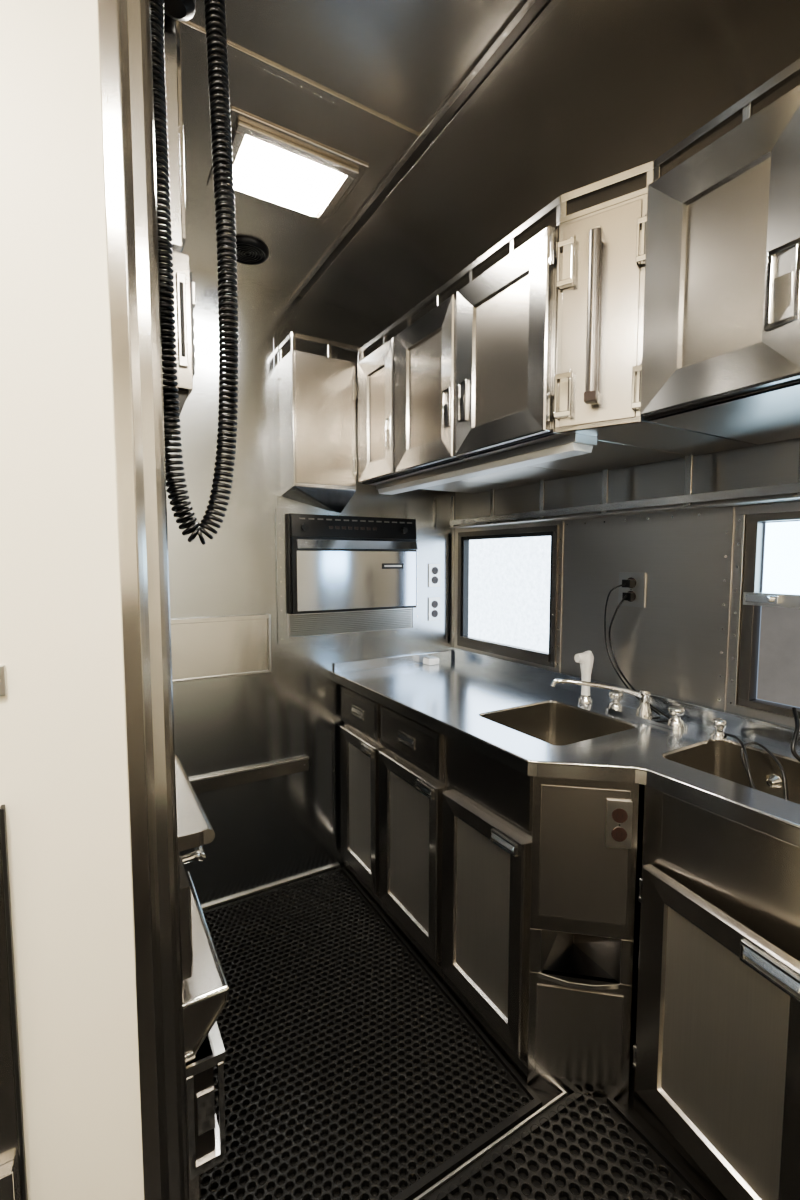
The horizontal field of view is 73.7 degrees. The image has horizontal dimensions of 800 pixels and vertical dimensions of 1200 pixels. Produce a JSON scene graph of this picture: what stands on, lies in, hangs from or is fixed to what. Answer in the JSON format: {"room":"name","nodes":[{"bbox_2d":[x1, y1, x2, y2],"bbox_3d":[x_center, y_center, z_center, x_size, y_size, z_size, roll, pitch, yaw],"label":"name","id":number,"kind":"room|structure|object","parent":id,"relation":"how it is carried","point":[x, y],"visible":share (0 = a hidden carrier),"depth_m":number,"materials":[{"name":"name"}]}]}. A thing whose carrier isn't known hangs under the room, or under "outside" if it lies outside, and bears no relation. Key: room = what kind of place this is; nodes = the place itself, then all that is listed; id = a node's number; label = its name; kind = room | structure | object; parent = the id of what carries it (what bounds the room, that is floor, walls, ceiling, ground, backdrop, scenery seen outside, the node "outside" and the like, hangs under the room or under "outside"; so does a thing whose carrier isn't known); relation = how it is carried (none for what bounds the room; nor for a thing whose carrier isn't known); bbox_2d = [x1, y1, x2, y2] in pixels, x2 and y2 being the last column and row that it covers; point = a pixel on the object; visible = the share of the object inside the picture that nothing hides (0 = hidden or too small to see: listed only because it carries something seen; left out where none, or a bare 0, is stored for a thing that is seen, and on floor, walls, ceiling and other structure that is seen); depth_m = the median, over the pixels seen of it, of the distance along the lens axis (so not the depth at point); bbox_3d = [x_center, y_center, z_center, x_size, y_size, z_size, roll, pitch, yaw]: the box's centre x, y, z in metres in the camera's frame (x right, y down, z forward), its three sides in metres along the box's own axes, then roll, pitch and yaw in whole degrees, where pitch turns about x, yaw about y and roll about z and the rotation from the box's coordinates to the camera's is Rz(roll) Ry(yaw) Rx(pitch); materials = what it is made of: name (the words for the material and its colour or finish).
{"room":"train galley kitchen","nodes":[
{"label":"train galley kitchen","id":0,"kind":"room"},
{"bbox_2d":[0,0,143,1199],"bbox_3d":[-0.857,0.126,0.522,1.045,2.490,0.052,-3,5,-31],"label":"wall partition","id":1,"kind":"structure","parent":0,"point":[64,784],"depth_m":0.72,"materials":[{"name":"white paint"}]},
{"bbox_2d":[0,665,6,695],"bbox_3d":[-0.535,0.105,0.675,0.057,0.040,0.010,-3,5,-31],"label":"latch plate","id":2,"kind":"object","parent":1,"relation":"attached to","point":[3,692],"visible":1,"depth_m":0.69,"materials":[{"name":"metal"}]},
{"bbox_2d":[0,804,27,1199],"bbox_3d":[-0.598,0.585,0.662,0.199,0.625,0.030,-3,5,-31],"label":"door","id":3,"kind":"structure","parent":1,"relation":"in","point":[13,1178],"depth_m":0.71,"materials":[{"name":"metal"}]},
{"bbox_2d":[97,0,188,1199],"bbox_3d":[-0.380,0.105,0.802,0.068,2.490,0.070,-3,5,-31],"label":"door frame","id":4,"kind":"structure","parent":1,"relation":"attached to","point":[124,26],"depth_m":0.77,"materials":[{"name":"metal"}]},
{"bbox_2d":[150,0,238,544],"bbox_3d":[-0.552,-0.604,0.829,0.537,1.030,0.237,-3,5,-31],"label":"wall telephone","id":5,"kind":"object","parent":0,"point":[177,288],"visible":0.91,"depth_m":0.85,"materials":[{"name":"plastic"}]},
{"bbox_2d":[166,267,454,906],"bbox_3d":[-0.842,-0.013,2.047,2.730,2.540,0.056,-3,5,-31],"label":"wall","id":6,"kind":"structure","parent":0,"point":[270,831],"depth_m":2.18,"materials":[{"name":"metal"}]},
{"bbox_2d":[170,614,270,682],"bbox_3d":[-0.721,0.186,2.094,0.430,0.240,0.026,-3,5,-31],"label":"wall panel","id":7,"kind":"object","parent":6,"relation":"attached to","point":[220,646],"visible":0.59,"depth_m":2.10,"materials":[{"name":"metal"}]},
{"bbox_2d":[189,756,308,793],"bbox_3d":[-0.921,0.735,2.020,1.210,0.061,0.019,-3,5,-31],"label":"rail","id":8,"kind":"object","parent":6,"relation":"attached to","point":[272,770],"visible":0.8,"depth_m":2.19,"materials":[{"name":"metal"}]},
{"bbox_2d":[202,864,339,910],"bbox_3d":[-0.920,1.248,2.062,1.495,0.022,0.014,-3,5,-31],"label":"baseboard","id":9,"kind":"structure","parent":6,"relation":"attached to","point":[336,866],"depth_m":2.27,"materials":[{"name":"metal"}]},
{"bbox_2d":[279,349,356,512],"bbox_3d":[-0.333,-0.662,2.172,0.267,0.594,0.175,-3,5,-31],"label":"upper cabinet","id":10,"kind":"object","parent":6,"relation":"attached to","point":[318,393],"visible":1,"depth_m":2.10,"materials":[{"name":"metal"}]},
{"bbox_2d":[275,509,419,643],"bbox_3d":[-0.191,-0.106,2.355,0.700,0.560,0.078,-3,5,-31],"label":"microwave oven","id":11,"kind":"object","parent":6,"relation":"in","point":[343,575],"visible":1,"depth_m":2.32,"materials":[{"name":"metal"}]},
{"bbox_2d":[428,597,440,620],"bbox_3d":[0.170,0.044,2.621,0.070,0.115,0.010,-3,5,-31],"label":"electrical outlet","id":12,"kind":"object","parent":6,"relation":"attached to","point":[434,603],"visible":1,"depth_m":2.62,"materials":[{"name":"plastic"}]},
{"bbox_2d":[428,564,440,586],"bbox_3d":[0.170,-0.120,2.608,0.070,0.115,0.010,-3,5,-31],"label":"electrical outlet","id":13,"kind":"object","parent":6,"relation":"attached to","point":[434,570],"visible":1,"depth_m":2.60,"materials":[{"name":"plastic"}]},
{"bbox_2d":[201,867,724,1199],"bbox_3d":[0.115,1.399,0.531,2.730,0.050,3.815,-3,5,-31],"label":"floor","id":14,"kind":"structure","parent":0,"point":[545,1097],"depth_m":1.31,"materials":[{"name":"plastic"}]},
{"bbox_2d":[175,755,228,1199],"bbox_3d":[-0.765,0.879,1.037,0.749,0.912,0.455,-3,5,-31],"label":"storage bins","id":15,"kind":"object","parent":14,"relation":"on","point":[205,989],"visible":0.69,"depth_m":1.03,"materials":[{"name":"metal"}]},
{"bbox_2d":[340,686,382,911],"bbox_3d":[-0.167,0.808,2.257,0.050,0.870,0.360,-3,5,-31],"label":"base cabinet","id":16,"kind":"object","parent":14,"relation":"on","point":[360,734],"visible":0.91,"depth_m":2.24,"materials":[{"name":"metal"}]},
{"bbox_2d":[201,867,541,1199],"bbox_3d":[-0.298,1.279,1.700,0.819,0.013,1.231,-3,5,-31],"label":"rubber floor mat","id":17,"kind":"object","parent":14,"relation":"on","point":[320,917],"visible":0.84,"depth_m":1.50,"materials":[{"name":"black rubber"}]},
{"bbox_2d":[379,706,446,984],"bbox_3d":[0.034,0.834,1.918,0.050,0.870,0.420,-3,5,-31],"label":"base cabinet","id":18,"kind":"object","parent":14,"relation":"on","point":[413,756],"visible":0.97,"depth_m":1.89,"materials":[{"name":"metal"}]},
{"bbox_2d":[442,737,532,1082],"bbox_3d":[0.242,0.860,1.567,0.050,0.870,0.388,-3,5,-31],"label":"base cabinet","id":19,"kind":"object","parent":14,"relation":"on","point":[487,816],"visible":0.88,"depth_m":1.54,"materials":[{"name":"metal"}]},
{"bbox_2d":[413,1092,566,1199],"bbox_3d":[0.095,1.319,1.208,0.950,0.008,0.006,-3,5,-31],"label":"floor strip","id":20,"kind":"object","parent":14,"relation":"on","point":[484,1151],"visible":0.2,"depth_m":1.27,"materials":[{"name":"metal"}]},
{"bbox_2d":[426,1092,711,1199],"bbox_3d":[0.404,1.356,0.678,0.984,0.013,1.202,-3,5,-31],"label":"rubber floor mat","id":21,"kind":"object","parent":14,"relation":"on","point":[458,1184],"visible":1,"depth_m":1.24,"materials":[{"name":"black rubber"}]},
{"bbox_2d":[527,776,638,1105],"bbox_3d":[0.461,0.874,1.390,0.201,0.870,0.203,-3,5,-31],"label":"base cabinet","id":22,"kind":"object","parent":14,"relation":"on","point":[583,890],"visible":0.9,"depth_m":1.37,"materials":[{"name":"metal"}]},
{"bbox_2d":[606,799,631,848],"bbox_3d":[0.545,0.557,1.325,0.058,0.120,0.010,1,4,11],"label":"electrical outlet","id":23,"kind":"object","parent":22,"relation":"attached to","point":[619,812],"visible":1,"depth_m":1.32,"materials":[{"name":"plastic"}]},
{"bbox_2d":[632,785,799,1199],"bbox_3d":[0.910,0.922,0.743,0.115,0.870,1.350,-3,5,-31],"label":"base cabinet","id":24,"kind":"object","parent":14,"relation":"on","point":[716,1064],"visible":0.99,"depth_m":1.13,"materials":[{"name":"metal"}]},
{"bbox_2d":[333,647,799,845],"bbox_3d":[0.679,0.386,1.365,0.662,0.101,2.723,-3,5,-31],"label":"countertop","id":25,"kind":"structure","parent":24,"relation":"on","point":[448,697],"depth_m":1.56,"materials":[{"name":"metal"}]},
{"bbox_2d":[423,656,438,664],"bbox_3d":[0.149,0.290,2.566,0.060,0.035,0.055,-3,5,-31],"label":"soap dish","id":26,"kind":"object","parent":25,"relation":"on","point":[428,660],"visible":1,"depth_m":2.55,"materials":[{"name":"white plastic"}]},
{"bbox_2d":[479,701,636,745],"bbox_3d":[0.486,0.476,1.679,0.355,0.200,0.355,-3,5,-31],"label":"sink","id":27,"kind":"object","parent":25,"relation":"in","point":[557,723],"visible":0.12,"depth_m":1.83,"materials":[{"name":"metal"}]},
{"bbox_2d":[574,651,593,703],"bbox_3d":[0.645,0.269,1.865,0.069,0.183,0.050,-3,5,-31],"label":"sprayer","id":28,"kind":"object","parent":25,"relation":"on","point":[586,659],"depth_m":1.85,"materials":[{"name":"white plastic"}]},
{"bbox_2d":[550,679,687,730],"bbox_3d":[0.700,0.313,1.708,0.394,0.119,0.191,2,5,28],"label":"faucet","id":29,"kind":"object","parent":25,"relation":"on","point":[643,713],"visible":1,"depth_m":1.68,"materials":[{"name":"silver metal"}]},
{"bbox_2d":[710,718,726,741],"bbox_3d":[0.888,0.359,1.486,0.040,0.060,0.040,-3,5,-31],"label":"valve","id":30,"kind":"object","parent":25,"relation":"on","point":[718,724],"depth_m":1.47,"materials":[{"name":"silver metal"}]},
{"bbox_2d":[662,739,799,803],"bbox_3d":[0.924,0.512,1.201,0.280,0.200,0.575,-3,5,-31],"label":"sink","id":31,"kind":"object","parent":25,"relation":"in","point":[720,759],"visible":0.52,"depth_m":1.43,"materials":[{"name":"metal"}]},
{"bbox_2d":[724,707,799,799],"bbox_3d":[0.949,0.397,1.386,0.130,0.248,0.218,1,4,15],"label":"power cord","id":32,"kind":"object","parent":25,"relation":"on","point":[745,762],"visible":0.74,"depth_m":1.33,"materials":[{"name":"black plastic"}]},
{"bbox_2d":[180,0,799,333],"bbox_3d":[0.119,-0.982,0.326,2.710,0.330,3.765,-3,5,-31],"label":"ceiling","id":33,"kind":"structure","parent":0,"point":[600,89],"depth_m":1.25,"materials":[{"name":"metal"}]},
{"bbox_2d":[153,3,185,252],"bbox_3d":[-0.645,-0.862,0.802,0.570,0.559,0.175,-3,5,-31],"label":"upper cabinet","id":34,"kind":"object","parent":33,"relation":"attached to","point":[172,35],"visible":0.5,"depth_m":0.87,"materials":[{"name":"metal"}]},
{"bbox_2d":[225,237,268,264],"bbox_3d":[-0.535,-1.215,1.864,0.150,0.016,0.150,-3,5,-31],"label":"ceiling speaker","id":35,"kind":"object","parent":33,"relation":"attached to","point":[250,251],"depth_m":1.85},
{"bbox_2d":[206,108,368,225],"bbox_3d":[-0.321,-1.184,1.500,0.370,0.024,0.305,-3,5,-31],"label":"ceiling light","id":36,"kind":"object","parent":33,"relation":"attached to","point":[274,167],"depth_m":1.46,"materials":[{"name":"white plastic"}]},
{"bbox_2d":[180,21,418,140],"bbox_3d":[-0.716,-1.149,0.916,1.765,0.005,0.020,-3,5,-31],"label":"trim","id":37,"kind":"structure","parent":33,"relation":"attached to","point":[196,32],"depth_m":1.21,"materials":[{"name":"metal"}]},
{"bbox_2d":[293,0,559,298],"bbox_3d":[0.534,-1.122,0.591,0.055,0.010,3.715,-3,5,-31],"label":"ceiling rail","id":38,"kind":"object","parent":33,"relation":"attached to","point":[530,14],"depth_m":1.31,"materials":[{"name":"metal"}]},
{"bbox_2d":[454,438,799,967],"bbox_3d":[1.252,0.199,1.087,0.056,2.260,3.765,-3,5,-31],"label":"wall","id":39,"kind":"structure","parent":0,"point":[677,646],"depth_m":1.75,"materials":[{"name":"metal"}]},
{"bbox_2d":[357,338,516,492],"bbox_3d":[0.158,-0.719,2.193,0.607,0.485,0.297,-3,5,-31],"label":"upper cabinet","id":40,"kind":"object","parent":39,"relation":"attached to","point":[376,371],"visible":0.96,"depth_m":2.06,"materials":[{"name":"metal"}]},
{"bbox_2d":[394,294,587,485],"bbox_3d":[0.327,-0.697,1.908,0.607,0.485,0.362,-3,5,-31],"label":"upper cabinet","id":41,"kind":"object","parent":39,"relation":"attached to","point":[425,360],"visible":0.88,"depth_m":1.77,"materials":[{"name":"metal"}]},
{"bbox_2d":[457,525,558,666],"bbox_3d":[0.465,-0.033,2.376,0.055,0.560,0.640,-3,5,-31],"label":"window","id":42,"kind":"structure","parent":39,"relation":"in","point":[508,578],"depth_m":2.36,"materials":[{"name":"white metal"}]},
{"bbox_2d":[456,225,685,473],"bbox_3d":[0.518,-0.673,1.586,0.607,0.485,0.378,-3,5,-31],"label":"upper cabinet","id":43,"kind":"object","parent":39,"relation":"attached to","point":[507,315],"visible":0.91,"depth_m":1.43,"materials":[{"name":"metal"}]},
{"bbox_2d":[376,433,596,494],"bbox_3d":[0.200,-0.425,1.776,0.080,0.038,1.040,-3,5,-31],"label":"under-cabinet light","id":44,"kind":"object","parent":43,"relation":"attached to","point":[575,444],"visible":1,"depth_m":1.57,"materials":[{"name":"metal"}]},
{"bbox_2d":[279,58,799,361],"bbox_3d":[0.464,-0.920,1.194,0.304,0.066,2.684,-3,6,-39],"label":"rail","id":45,"kind":"object","parent":43,"relation":"on","point":[652,170],"visible":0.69,"depth_m":1.23,"materials":[{"name":"metal"}]},
{"bbox_2d":[450,447,799,528],"bbox_3d":[0.884,-0.346,1.547,0.081,0.152,2.400,-3,5,-31],"label":"rail","id":46,"kind":"object","parent":39,"relation":"attached to","point":[688,497],"visible":1,"depth_m":1.68,"materials":[{"name":"metal"}]},
{"bbox_2d":[604,572,669,718],"bbox_3d":[0.787,0.135,1.754,0.073,0.446,0.275,-3,5,-31],"label":"electrical outlet","id":47,"kind":"object","parent":39,"relation":"attached to","point":[632,586],"visible":0.84,"depth_m":1.80,"materials":[{"name":"plastic"}]},
{"bbox_2d":[554,187,755,455],"bbox_3d":[0.665,-0.661,1.345,0.599,0.497,0.196,-3,5,-31],"label":"upper cabinet","id":48,"kind":"object","parent":39,"relation":"attached to","point":[601,255],"visible":0.91,"depth_m":1.22,"materials":[{"name":"metal"}]},
{"bbox_2d":[640,84,799,444],"bbox_3d":[1.067,-0.610,0.744,0.522,0.485,1.270,-3,5,-31],"label":"upper cabinet","id":49,"kind":"object","parent":39,"relation":"attached to","point":[721,348],"visible":1,"depth_m":1.03,"materials":[{"name":"metal"}]},
{"bbox_2d":[727,501,799,726],"bbox_3d":[1.112,0.050,1.260,0.080,0.588,0.625,-3,5,-31],"label":"window","id":50,"kind":"structure","parent":39,"relation":"in","point":[779,652],"depth_m":1.47,"materials":[{"name":"metal"}]}
]}

